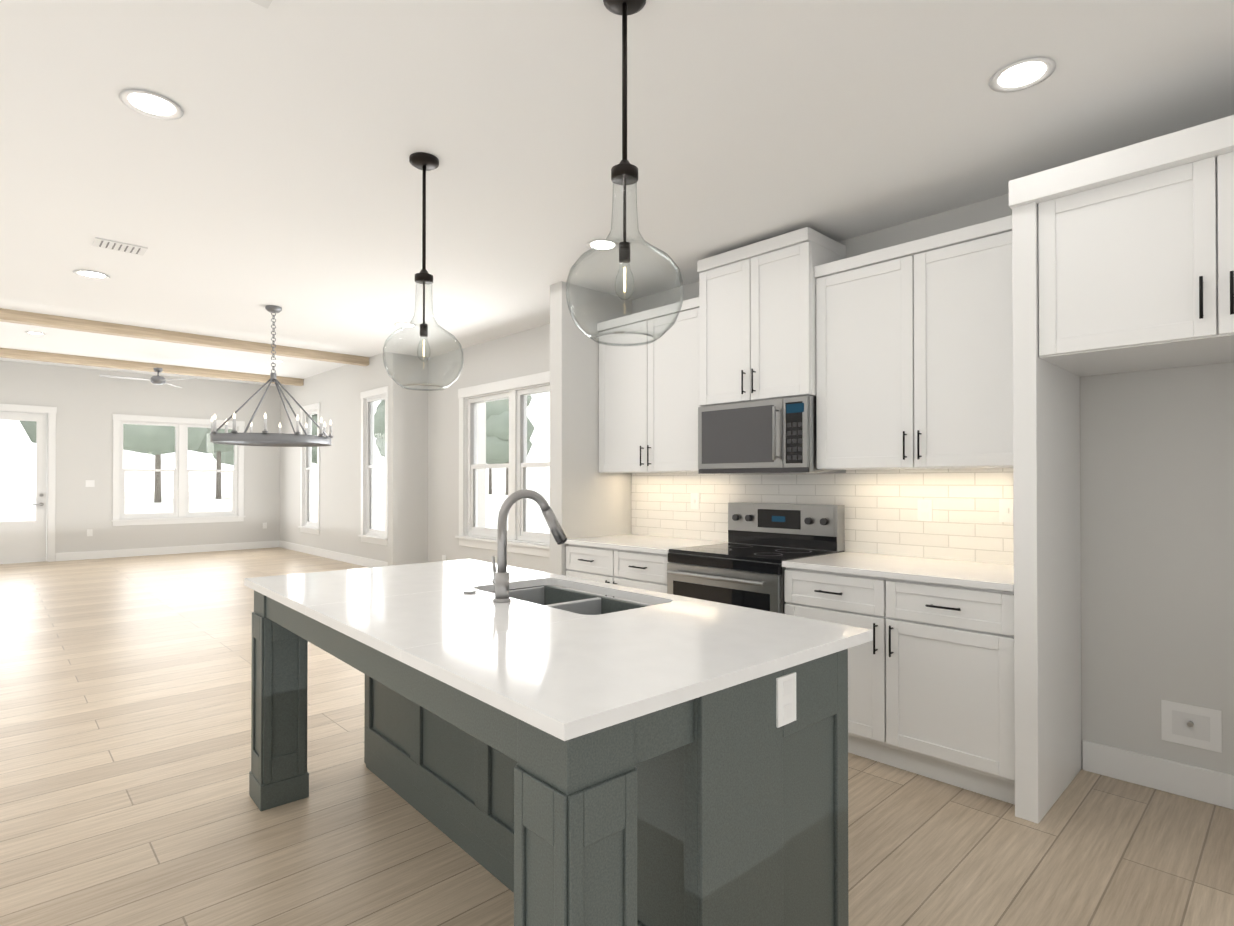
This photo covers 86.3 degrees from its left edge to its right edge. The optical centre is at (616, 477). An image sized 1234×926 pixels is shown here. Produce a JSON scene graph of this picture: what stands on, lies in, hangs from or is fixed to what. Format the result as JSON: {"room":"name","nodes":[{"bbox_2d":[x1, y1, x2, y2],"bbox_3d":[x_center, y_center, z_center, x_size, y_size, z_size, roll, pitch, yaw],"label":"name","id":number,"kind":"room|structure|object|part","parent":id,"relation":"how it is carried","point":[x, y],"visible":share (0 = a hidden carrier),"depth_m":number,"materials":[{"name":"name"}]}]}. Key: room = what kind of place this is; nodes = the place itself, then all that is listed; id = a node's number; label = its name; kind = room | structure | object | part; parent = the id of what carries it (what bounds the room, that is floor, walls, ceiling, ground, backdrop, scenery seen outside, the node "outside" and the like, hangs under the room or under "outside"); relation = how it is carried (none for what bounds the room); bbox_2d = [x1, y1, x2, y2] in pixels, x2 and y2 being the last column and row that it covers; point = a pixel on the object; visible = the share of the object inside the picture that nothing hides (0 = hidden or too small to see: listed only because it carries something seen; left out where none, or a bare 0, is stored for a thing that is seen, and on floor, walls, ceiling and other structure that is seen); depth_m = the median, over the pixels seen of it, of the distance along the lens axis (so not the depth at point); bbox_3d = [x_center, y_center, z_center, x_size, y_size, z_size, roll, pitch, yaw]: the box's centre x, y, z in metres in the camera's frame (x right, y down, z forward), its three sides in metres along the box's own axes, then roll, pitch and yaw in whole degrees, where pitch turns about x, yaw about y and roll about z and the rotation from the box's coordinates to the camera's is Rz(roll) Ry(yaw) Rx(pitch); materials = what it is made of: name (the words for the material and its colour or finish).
{"room":"kitchen","nodes":[
{"label":"kitchen","id":0,"kind":"room"},
{"bbox_2d":[0,360,279,552],"bbox_3d":[-9.591,-0.279,10.768,7.530,3.350,0.150,0,-1,-44],"label":"wall","id":1,"kind":"structure","parent":0,"point":[87,403],"depth_m":11.46,"materials":[{"name":"white paint"}]},
{"bbox_2d":[0,411,46,563],"bbox_3d":[-9.749,0.170,10.579,0.881,2.437,0.099,0,-1,-44],"label":"door leaf","id":2,"kind":"structure","parent":1,"relation":"in","point":[24,541],"depth_m":10.75,"materials":[{"name":"white wood"}]},
{"bbox_2d":[0,404,56,561],"bbox_3d":[-9.759,0.114,10.590,1.115,2.560,0.172,0,-1,-44],"label":"door frame","id":3,"kind":"structure","parent":1,"relation":"attached to","point":[50,412],"depth_m":10.87,"materials":[{"name":"white wood"}]},
{"bbox_2d":[87,529,92,535],"bbox_3d":[-8.991,0.949,11.223,0.075,0.115,0.006,0,-1,-44],"label":"electrical outlet","id":4,"kind":"object","parent":1,"relation":"attached to","point":[89,532],"visible":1,"depth_m":11.23,"materials":[{"name":"white plastic"}]},
{"bbox_2d":[86,480,94,486],"bbox_3d":[-8.989,0.109,11.228,0.120,0.115,0.012,0,-1,-44],"label":"light switch","id":5,"kind":"object","parent":1,"relation":"attached to","point":[90,483],"visible":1,"depth_m":11.23,"materials":[{"name":"white plastic"}]},
{"bbox_2d":[55,540,279,560],"bbox_3d":[-8.059,1.338,12.102,3.455,0.135,0.016,0,-1,-44],"label":"baseboard","id":6,"kind":"structure","parent":1,"relation":"attached to","point":[68,556],"depth_m":11.91,"materials":[{"name":"white wood"}]},
{"bbox_2d":[111,414,244,525],"bbox_3d":[-8.065,-0.119,12.188,2.080,1.950,0.200,0,-1,-44],"label":"window","id":7,"kind":"structure","parent":1,"relation":"in","point":[181,474],"depth_m":12.13,"materials":[{"name":"white wood"}]},
{"bbox_2d":[0,298,382,385],"bbox_3d":[-6.995,-1.934,8.167,7.680,0.120,7.516,0,-1,-44],"label":"ceiling","id":8,"kind":"structure","parent":0,"point":[63,341],"depth_m":9.46,"materials":[{"name":"white paint"}]},
{"bbox_2d":[25,332,45,334],"bbox_3d":[-7.543,-1.867,8.539,0.200,0.008,0.200,0,-1,-44],"label":"recessed light","id":9,"kind":"object","parent":8,"relation":"in","point":[36,333],"visible":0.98,"depth_m":8.55,"materials":[{"name":"white"}]},
{"bbox_2d":[0,348,302,385],"bbox_3d":[-8.599,-1.801,9.846,7.378,0.119,0.150,0,-1,-44],"label":"beam","id":10,"kind":"structure","parent":8,"relation":"attached to","point":[74,359],"depth_m":10.58,"materials":[{"name":"brown wood"}]},
{"bbox_2d":[99,368,196,387],"bbox_3d":[-7.249,-1.574,10.147,1.151,0.250,1.312,0,-1,-44],"label":"ceiling fan","id":11,"kind":"object","parent":10,"relation":"hanging from","point":[158,380],"visible":1,"depth_m":10.16,"materials":[{"name":"silver metal"}]},
{"bbox_2d":[0,308,368,365],"bbox_3d":[-6.562,-1.817,7.712,7.378,0.119,0.150,0,-1,-44],"label":"beam","id":12,"kind":"structure","parent":8,"relation":"attached to","point":[39,319],"depth_m":8.42,"materials":[{"name":"brown wood"}]},
{"bbox_2d":[280,352,387,561],"bbox_3d":[-4.307,-0.279,10.792,0.150,3.350,7.410,0,-1,-44],"label":"wall","id":13,"kind":"structure","parent":0,"point":[335,392],"depth_m":11.18,"materials":[{"name":"white paint"}]},
{"bbox_2d":[298,402,319,534],"bbox_3d":[-5.578,-0.149,12.087,0.200,2.350,1.000,0,-1,-44],"label":"living room window","id":14,"kind":"structure","parent":13,"relation":"in","point":[308,473],"depth_m":12.32,"materials":[{"name":"white wood"}]},
{"bbox_2d":[279,541,387,567],"bbox_3d":[-4.310,1.327,10.662,0.016,0.135,7.244,0,-1,-44],"label":"baseboard","id":15,"kind":"structure","parent":13,"relation":"attached to","point":[356,560],"depth_m":11.15,"materials":[{"name":"white wood"}]},
{"bbox_2d":[358,386,387,545],"bbox_3d":[-3.659,-0.164,10.075,0.200,2.350,1.000,0,-1,-44],"label":"living room window","id":16,"kind":"structure","parent":13,"relation":"in","point":[370,530],"depth_m":10.31,"materials":[{"name":"white wood"}]},
{"bbox_2d":[388,353,485,565],"bbox_3d":[-2.082,-0.302,7.707,1.188,3.350,0.126,0,-1,-44],"label":"wall","id":17,"kind":"structure","parent":0,"point":[407,476],"depth_m":7.39,"materials":[{"name":"white paint"}]},
{"bbox_2d":[550,281,631,587],"bbox_3d":[-0.183,-0.043,4.949,0.706,2.790,0.135,0,-1,-44],"label":"wall","id":18,"kind":"structure","parent":0,"point":[588,499],"depth_m":4.77,"materials":[{"name":"white paint"}]},
{"bbox_2d":[0,547,1233,925],"bbox_3d":[-3.666,1.410,4.653,8.180,0.120,17.660,0,-1,-44],"label":"floor","id":19,"kind":"structure","parent":0,"point":[124,737],"depth_m":2.57,"materials":[{"name":"brown wood"}]},
{"bbox_2d":[249,581,856,925],"bbox_3d":[-0.441,0.892,2.276,0.997,0.880,2.200,0,-1,-42],"label":"kitchen island","id":20,"kind":"object","parent":19,"relation":"on","point":[542,747],"depth_m":1.58,"materials":[{"name":"green paint"}]},
{"bbox_2d":[244,559,567,616],"bbox_3d":[-0.897,0.441,2.812,1.060,0.030,0.835,0,-1,-42],"label":"island countertop","id":21,"kind":"structure","parent":20,"relation":"on","point":[293,591],"depth_m":2.68,"materials":[{"name":"white stone"}]},
{"bbox_2d":[488,581,607,600],"bbox_3d":[-0.308,0.565,2.536,0.395,0.246,0.358,0,-1,-42],"label":"sink","id":22,"kind":"object","parent":21,"relation":"in","point":[535,590],"depth_m":2.71,"materials":[{"name":"silver metal"}]},
{"bbox_2d":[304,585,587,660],"bbox_3d":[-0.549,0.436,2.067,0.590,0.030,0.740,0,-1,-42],"label":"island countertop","id":23,"kind":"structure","parent":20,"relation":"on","point":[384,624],"depth_m":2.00,"materials":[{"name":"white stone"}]},
{"bbox_2d":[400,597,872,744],"bbox_3d":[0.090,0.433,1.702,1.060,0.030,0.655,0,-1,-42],"label":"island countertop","id":24,"kind":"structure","parent":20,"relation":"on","point":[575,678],"depth_m":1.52,"materials":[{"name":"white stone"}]},
{"bbox_2d":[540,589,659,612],"bbox_3d":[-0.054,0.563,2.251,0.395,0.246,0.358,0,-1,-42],"label":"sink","id":25,"kind":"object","parent":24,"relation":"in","point":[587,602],"depth_m":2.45,"materials":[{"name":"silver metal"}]},
{"bbox_2d":[776,672,795,727],"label":"outlet","id":26,"kind":"object","parent":20,"relation":"attached to","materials":[{"name":"white plastic"}]},
{"bbox_2d":[564,543,669,604],"bbox_3d":[0.218,0.909,4.541,0.671,0.880,0.992,0,-1,-44],"label":"base cabinet","id":27,"kind":"object","parent":19,"relation":"on","point":[635,569],"depth_m":4.28,"materials":[{"name":"white wood"}]},
{"bbox_3d":[-0.038,0.689,4.299,0.035,0.258,0.636,0,-1,-44],"label":"cabinet handle","id":28,"kind":"part","parent":27,"relation":"part of","materials":[{"name":"black metal"}]},
{"bbox_2d":[565,535,723,554],"bbox_3d":[0.211,0.454,4.538,0.690,0.030,0.992,0,-1,-44],"label":"countertop","id":29,"kind":"structure","parent":27,"relation":"on","point":[650,544],"depth_m":4.41,"materials":[{"name":"white stone"}]},
{"bbox_2d":[667,502,844,613],"bbox_3d":[0.790,0.754,3.862,0.754,1.180,0.775,0,-1,-44],"label":"range","id":30,"kind":"object","parent":19,"relation":"on","point":[742,567],"visible":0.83,"depth_m":3.81,"materials":[{"name":"silver metal"}]},
{"bbox_2d":[784,567,1063,817],"bbox_3d":[1.464,0.900,3.234,0.671,0.880,1.057,0,-1,-44],"label":"base cabinet","id":31,"kind":"object","parent":19,"relation":"on","point":[962,687],"depth_m":2.80,"materials":[{"name":"white wood"}]},
{"bbox_3d":[1.209,0.679,2.991,0.035,0.258,0.668,0,-1,-44],"label":"cabinet handle","id":32,"kind":"part","parent":31,"relation":"part of","materials":[{"name":"black metal"}]},
{"bbox_2d":[782,551,1059,590],"bbox_3d":[1.458,0.445,3.230,0.690,0.030,1.057,0,-1,-44],"label":"countertop","id":33,"kind":"structure","parent":31,"relation":"on","point":[910,568],"depth_m":3.06,"materials":[{"name":"white stone"}]},
{"bbox_2d":[0,0,1233,357],"bbox_3d":[-1.297,-1.472,1.741,7.060,0.120,9.644,0,-1,-44],"label":"ceiling","id":34,"kind":"structure","parent":0,"point":[272,166],"depth_m":2.69,"materials":[{"name":"white paint"}]},
{"bbox_2d":[73,270,109,278],"bbox_3d":[-3.594,-1.387,4.505,0.200,0.008,0.200,0,-1,-44],"label":"recessed light","id":35,"kind":"object","parent":34,"relation":"in","point":[91,274],"visible":0.94,"depth_m":4.50,"materials":[{"name":"white"}]},
{"bbox_2d":[92,237,147,255],"bbox_3d":[-3.000,-1.390,3.973,0.250,0.009,0.170,0,-1,-44],"label":"ceiling vent","id":36,"kind":"object","parent":34,"relation":"in","point":[118,246],"visible":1,"depth_m":3.96,"materials":[{"name":"white"}]},
{"bbox_2d":[119,90,183,119],"bbox_3d":[-1.751,-1.402,2.479,0.200,0.008,0.200,0,-1,-44],"label":"recessed light","id":37,"kind":"object","parent":34,"relation":"in","point":[150,106],"visible":1,"depth_m":2.48,"materials":[{"name":"white"}]},
{"bbox_2d":[249,0,271,8],"bbox_3d":[-1.103,-1.406,1.798,0.320,0.009,0.170,0,-1,-44],"label":"ceiling vent","id":38,"kind":"object","parent":34,"relation":"in","point":[265,3],"visible":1,"depth_m":1.94,"materials":[{"name":"white"}]},
{"bbox_2d":[209,305,332,446],"bbox_3d":[-2.796,-0.827,5.355,0.892,1.114,0.890,0,-1,-44],"label":"chandelier","id":39,"kind":"object","parent":34,"relation":"hanging from","point":[279,439],"visible":1,"depth_m":5.27,"materials":[{"name":"silver metal"}]},
{"bbox_2d":[394,323,416,327],"bbox_3d":[-1.915,-1.376,5.960,0.200,0.008,0.200,0,-1,-44],"label":"recessed light","id":40,"kind":"object","parent":34,"relation":"in","point":[403,324],"visible":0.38,"depth_m":5.97,"materials":[{"name":"white"}]},
{"bbox_2d":[383,152,463,390],"bbox_3d":[-0.851,-0.897,2.900,0.342,1.012,0.342,0,-1,-44],"label":"pendant light","id":41,"kind":"object","parent":34,"relation":"hanging from","point":[423,162],"visible":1,"depth_m":2.90,"materials":[{"name":"clear glass"}]},
{"bbox_3d":[-0.851,-0.633,2.898,0.342,0.485,0.342,0,-1,-44],"label":"lamp shade","id":42,"kind":"part","parent":41,"relation":"part of","materials":[{"name":"clear glass"}]},
{"bbox_3d":[-0.851,-0.565,2.898,0.058,0.112,0.058,0,-1,-44],"label":"bulb","id":43,"kind":"part","parent":41,"relation":"part of","materials":[{"name":"clear glass"}]},
{"bbox_2d":[586,239,618,250],"bbox_3d":[-0.087,-1.391,3.948,0.200,0.008,0.200,0,-1,-44],"label":"recessed light","id":44,"kind":"object","parent":34,"relation":"in","point":[589,245],"visible":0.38,"depth_m":3.95,"materials":[{"name":"white"}]},
{"bbox_2d":[566,0,683,345],"bbox_3d":[0.022,-0.904,1.918,0.342,1.012,0.342,0,-1,-44],"label":"pendant light","id":45,"kind":"object","parent":34,"relation":"hanging from","point":[624,172],"visible":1,"depth_m":1.91,"materials":[{"name":"clear glass"}]},
{"bbox_3d":[0.022,-0.641,1.917,0.342,0.485,0.342,0,-1,-44],"label":"lamp shade","id":46,"kind":"part","parent":45,"relation":"part of","materials":[{"name":"clear glass"}]},
{"bbox_3d":[0.022,-0.572,1.916,0.058,0.112,0.058,0,-1,-44],"label":"bulb","id":47,"kind":"part","parent":45,"relation":"part of","materials":[{"name":"clear glass"}]},
{"bbox_2d":[989,57,1055,92],"bbox_3d":[1.413,-1.403,2.298,0.200,0.008,0.200,0,-1,-44],"label":"recessed light","id":48,"kind":"object","parent":34,"relation":"in","point":[1022,77],"visible":1,"depth_m":2.30,"materials":[{"name":"white"}]},
{"bbox_2d":[428,194,1233,774],"bbox_3d":[1.167,-0.173,4.154,0.150,3.040,9.750,0,-1,-44],"label":"wall","id":49,"kind":"structure","parent":0,"point":[1156,498],"depth_m":2.88,"materials":[{"name":"white paint"}]},
{"bbox_2d":[455,371,549,556],"bbox_3d":[-0.977,-0.112,6.365,0.200,1.665,1.950,0,-1,-44],"label":"dining room window","id":50,"kind":"structure","parent":49,"relation":"in","point":[517,465],"depth_m":6.41,"materials":[{"name":"white wood"}]},
{"bbox_2d":[597,299,691,474],"bbox_3d":[0.336,-0.590,4.656,0.356,1.110,1.005,0,-1,-44],"label":"upper cabinet","id":51,"kind":"object","parent":49,"relation":"attached to","point":[645,391],"depth_m":4.54,"materials":[{"name":"white wood"}]},
{"bbox_3d":[0.195,-0.146,4.517,0.035,0.140,0.080,0,-1,-44],"label":"cabinet handle","id":52,"kind":"part","parent":51,"relation":"part of","materials":[{"name":"black metal"}]},
{"bbox_2d":[691,493,698,508],"bbox_3d":[0.550,0.170,4.662,0.012,0.115,0.075,0,-1,-44],"label":"outlet","id":53,"kind":"object","parent":49,"relation":"attached to","point":[694,500],"visible":1,"depth_m":4.66,"materials":[{"name":"white plastic"}]},
{"bbox_2d":[692,395,845,474],"bbox_3d":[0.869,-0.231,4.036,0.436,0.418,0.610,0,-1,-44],"label":"microwave","id":54,"kind":"object","parent":49,"relation":"attached to","point":[733,436],"depth_m":3.89,"materials":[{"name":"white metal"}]},
{"bbox_2d":[692,227,845,402],"bbox_3d":[0.921,-0.900,3.987,0.436,0.910,0.769,0,-1,-44],"label":"upper cabinet","id":55,"kind":"object","parent":49,"relation":"attached to","point":[754,310],"depth_m":3.81,"materials":[{"name":"white wood"}]},
{"bbox_3d":[0.766,-0.556,3.835,0.035,0.140,0.080,0,-1,-44],"label":"cabinet handle","id":56,"kind":"part","parent":55,"relation":"part of","materials":[{"name":"black metal"}]},
{"bbox_2d":[784,391,847,474],"bbox_3d":[1.132,-0.233,3.761,0.436,0.418,0.152,0,-1,-44],"label":"control panel","id":57,"kind":"object","parent":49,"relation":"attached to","point":[800,408],"depth_m":3.60,"materials":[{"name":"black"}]},
{"bbox_2d":[918,499,931,520],"bbox_3d":[1.646,0.177,3.518,0.006,0.115,0.075,0,-1,-44],"label":"outlet","id":58,"kind":"object","parent":49,"relation":"attached to","point":[924,509],"visible":1,"depth_m":3.52,"materials":[{"name":"white plastic"}]},
{"bbox_2d":[816,207,1063,470],"bbox_3d":[1.581,-0.599,3.351,0.356,1.110,1.053,0,-1,-44],"label":"upper cabinet","id":59,"kind":"object","parent":49,"relation":"attached to","point":[878,393],"depth_m":3.15,"materials":[{"name":"white wood"}]},
{"bbox_3d":[1.440,-0.155,3.212,0.035,0.140,0.080,0,-1,-44],"label":"cabinet handle","id":60,"kind":"part","parent":59,"relation":"part of","materials":[{"name":"black metal"}]},
{"bbox_2d":[999,499,1013,522],"bbox_3d":[1.917,0.165,3.230,0.012,0.115,0.075,0,-1,-44],"label":"outlet","id":61,"kind":"object","parent":49,"relation":"attached to","point":[1005,510],"visible":0.82,"depth_m":3.23,"materials":[{"name":"white plastic"}]},
{"bbox_2d":[1032,131,1233,378],"bbox_3d":[2.240,-0.786,2.422,0.686,0.640,1.036,0,-1,-44],"label":"upper cabinet","id":62,"kind":"object","parent":49,"relation":"attached to","point":[1133,263],"depth_m":2.36,"materials":[{"name":"white wood"}]},
{"bbox_3d":[1.979,-0.598,2.172,0.035,0.140,0.085,0,-1,-44],"label":"fridge surround handle","id":63,"kind":"part","parent":62,"relation":"part of","materials":[{"name":"black metal"}]},
{"bbox_2d":[1082,740,1233,809],"bbox_3d":[2.485,1.268,2.641,0.016,0.135,1.025,0,-1,-44],"label":"baseboard","id":64,"kind":"structure","parent":49,"relation":"attached to","point":[1193,782],"depth_m":2.81,"materials":[{"name":"white wood"}]},
{"bbox_2d":[1161,699,1221,752],"bbox_3d":[2.385,1.036,2.737,0.030,0.170,0.190,0,-1,-44],"label":"outlet box","id":65,"kind":"object","parent":49,"relation":"attached to","point":[1192,725],"visible":1,"depth_m":2.74,"materials":[{"name":"white plastic"}]},
{"label":"outside","id":66,"kind":"structure","parent":0,"visible":0},
{"bbox_2d":[0,488,549,532],"bbox_3d":[0.526,1.741,28.233,200.000,0.170,200.000,0,-1,-44],"label":"ground","id":67,"kind":"structure","parent":66,"point":[24,503],"depth_m":40.56,"materials":[{"name":"white"}]},
{"bbox_2d":[20,421,36,442],"bbox_3d":[-46.578,-6.364,57.301,8.165,16.473,8.165,0,-1,-44],"label":"tree","id":68,"kind":"object","parent":67,"relation":"on","point":[31,429],"depth_m":54.40,"materials":[{"name":"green plant"}]},
{"bbox_2d":[123,424,207,502],"bbox_3d":[-32.461,-4.746,46.000,6.588,13.069,7.129,0,-1,-44],"label":"tree","id":69,"kind":"object","parent":67,"relation":"on","point":[194,433],"depth_m":44.04,"materials":[{"name":"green plant"}]},
{"bbox_2d":[191,428,233,498],"bbox_3d":[-34.928,-5.814,56.773,8.176,15.365,7.611,0,-1,-44],"label":"tree","id":70,"kind":"object","parent":67,"relation":"on","point":[206,445],"depth_m":55.63,"materials":[{"name":"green plant"}]},
{"bbox_2d":[221,450,233,464],"bbox_3d":[-46.991,-4.489,83.496,6.900,13.113,7.233,0,-1,-44],"label":"tree","id":71,"kind":"object","parent":67,"relation":"on","point":[226,457],"depth_m":80.98,"materials":[{"name":"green plant"}]},
{"bbox_2d":[312,414,316,463],"bbox_3d":[-39.484,-5.341,87.752,7.369,14.879,7.510,0,-1,-44],"label":"tree","id":72,"kind":"object","parent":67,"relation":"on","point":[314,451],"depth_m":84.84,"materials":[{"name":"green plant"}]},
{"bbox_2d":[374,400,384,456],"bbox_3d":[-25.850,-5.821,79.324,8.838,15.714,7.786,0,-1,-44],"label":"tree","id":73,"kind":"object","parent":67,"relation":"on","point":[379,418],"depth_m":76.23,"materials":[{"name":"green plant"}]},
{"bbox_2d":[486,402,505,493],"bbox_3d":[-14.597,-4.786,78.662,7.022,13.635,6.747,0,-1,-44],"label":"tree","id":74,"kind":"object","parent":67,"relation":"on","point":[490,473],"depth_m":78.70,"materials":[{"name":"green plant"}]},
{"bbox_2d":[486,395,534,494],"bbox_3d":[-12.767,-5.129,73.988,7.054,14.251,7.803,0,-1,-44],"label":"tree","id":75,"kind":"object","parent":67,"relation":"on","point":[494,426],"depth_m":71.42,"materials":[{"name":"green plant"}]}
]}

